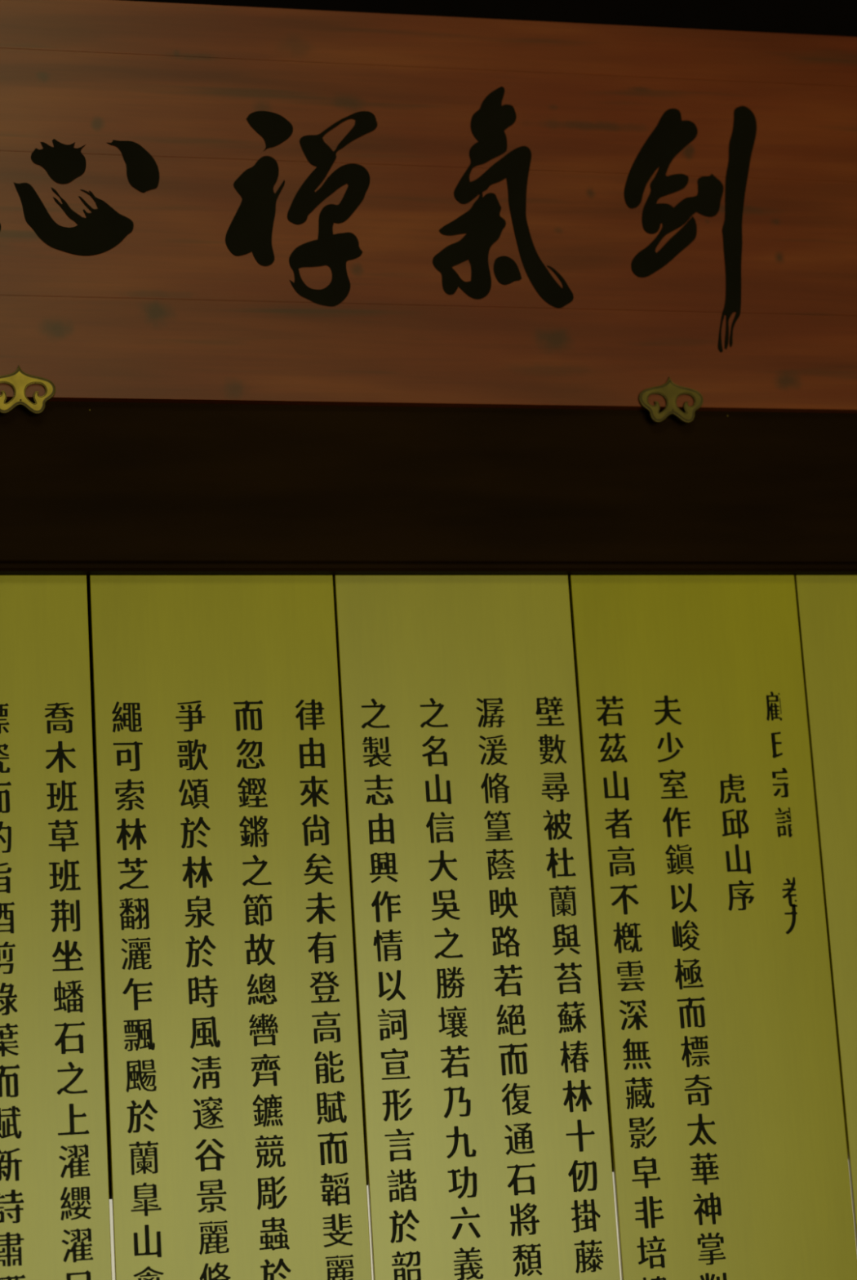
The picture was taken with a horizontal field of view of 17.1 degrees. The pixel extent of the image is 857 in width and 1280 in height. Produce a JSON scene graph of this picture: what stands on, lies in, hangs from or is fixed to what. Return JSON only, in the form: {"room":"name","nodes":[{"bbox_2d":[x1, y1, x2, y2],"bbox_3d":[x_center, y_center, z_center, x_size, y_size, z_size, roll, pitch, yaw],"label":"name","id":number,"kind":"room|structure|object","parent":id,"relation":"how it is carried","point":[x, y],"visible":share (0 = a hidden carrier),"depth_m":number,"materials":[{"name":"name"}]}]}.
{"room":"traditional chinese hall","nodes":[
{"label":"traditional chinese hall","id":0,"kind":"room"},
{"bbox_2d":[120,0,856,36],"bbox_3d":[-0.589,-2.630,8.321,14.000,12.000,0.200,0,-13,-14],"label":"wall","id":1,"kind":"structure","parent":0,"point":[811,17],"depth_m":8.32,"materials":[{"name":"black"}]},
{"bbox_3d":[1.432,1.690,0.481,14.000,0.100,14.000,0,-13,-14],"label":"floor","id":2,"kind":"structure","parent":0,"visible":0},
{"bbox_3d":[-1.408,1.349,5.220,0.638,2.992,0.250,0,-13,-14],"label":"trim","id":3,"kind":"structure","parent":2,"relation":"on","visible":0},
{"bbox_2d":[0,562,856,587],"bbox_3d":[0.035,-0.128,5.928,3.800,0.018,0.196,0,-13,-14],"label":"trim","id":4,"kind":"structure","parent":3,"relation":"on","point":[87,569],"depth_m":5.81,"materials":[{"name":"brown paint"}]},
{"bbox_2d":[0,400,856,563],"bbox_3d":[0.013,-0.454,6.005,3.800,0.648,0.190,0,-13,-14],"label":"beam","id":5,"kind":"structure","parent":4,"relation":"on","point":[109,482],"depth_m":5.86,"materials":[{"name":"brown paint"}]},
{"bbox_2d":[0,364,55,414],"bbox_3d":[-0.815,-0.495,5.686,0.142,0.101,0.034,0,-13,-14],"label":"bracket","id":6,"kind":"object","parent":5,"relation":"attached to","point":[19,380],"visible":1,"depth_m":5.67,"materials":[{"name":"gold metal"}]},
{"bbox_2d":[0,0,856,413],"bbox_3d":[0.061,-0.907,6.011,3.240,0.865,0.027,0,-13,-14],"label":"signboard","id":7,"kind":"object","parent":5,"relation":"attached to","point":[200,203],"visible":1,"depth_m":5.97,"materials":[{"name":"brown wood"}]},
{"bbox_2d":[638,377,703,423],"bbox_3d":[0.507,-0.503,6.023,0.142,0.101,0.034,0,-13,-14],"label":"bracket","id":8,"kind":"object","parent":5,"relation":"attached to","point":[669,391],"visible":1,"depth_m":6.01,"materials":[{"name":"gold metal"}]},
{"bbox_2d":[87,586,848,1199],"bbox_3d":[0.060,0.485,5.843,2.524,1.217,0.030,0,-13,-14],"label":"panel gaps","id":9,"kind":"structure","parent":4,"relation":"attached to","point":[88,588],"depth_m":5.73,"materials":[{"name":"black"}]},
{"bbox_3d":[0.202,2.578,5.332,2.524,0.450,0.250,0,-13,-14],"label":"trim","id":10,"kind":"structure","parent":2,"relation":"on","visible":0},
{"bbox_2d":[0,575,111,1279],"bbox_3d":[-0.844,1.111,5.347,0.497,2.542,0.013,0,-13,-14],"label":"text panel","id":11,"kind":"object","parent":10,"relation":"on","point":[55,1215],"visible":1,"depth_m":5.50,"materials":[{"name":"yellow paint"}]},
{"bbox_2d":[88,575,372,1279],"bbox_3d":[-0.357,1.108,5.471,0.494,2.542,0.013,0,-13,-14],"label":"text panel","id":12,"kind":"object","parent":10,"relation":"on","point":[237,1132],"visible":1,"depth_m":5.59,"materials":[{"name":"yellow paint"}]},
{"bbox_2d":[333,575,620,1279],"bbox_3d":[0.127,1.105,5.594,0.495,2.542,0.013,0,-13,-14],"label":"text panel","id":13,"kind":"object","parent":10,"relation":"on","point":[487,1134],"visible":1,"depth_m":5.71,"materials":[{"name":"yellow paint"}]},
{"bbox_2d":[109,1162,856,1279],"bbox_3d":[0.135,1.726,5.578,2.524,1.325,0.020,0,-13,-14],"label":"wall","id":14,"kind":"structure","parent":10,"relation":"attached to","point":[110,1200],"depth_m":5.63,"materials":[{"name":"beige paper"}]},
{"bbox_2d":[568,575,856,1279],"bbox_3d":[0.612,1.103,5.718,0.495,2.542,0.013,0,-13,-14],"label":"text panel","id":15,"kind":"object","parent":10,"relation":"on","point":[730,1157],"visible":1,"depth_m":5.83,"materials":[{"name":"yellow paint"}]},
{"bbox_2d":[794,575,856,1251],"bbox_3d":[1.097,1.100,5.842,0.498,2.542,0.012,0,-13,-14],"label":"text panel","id":16,"kind":"object","parent":10,"relation":"on","point":[827,605],"visible":1,"depth_m":5.97,"materials":[{"name":"yellow paint"}]}
]}

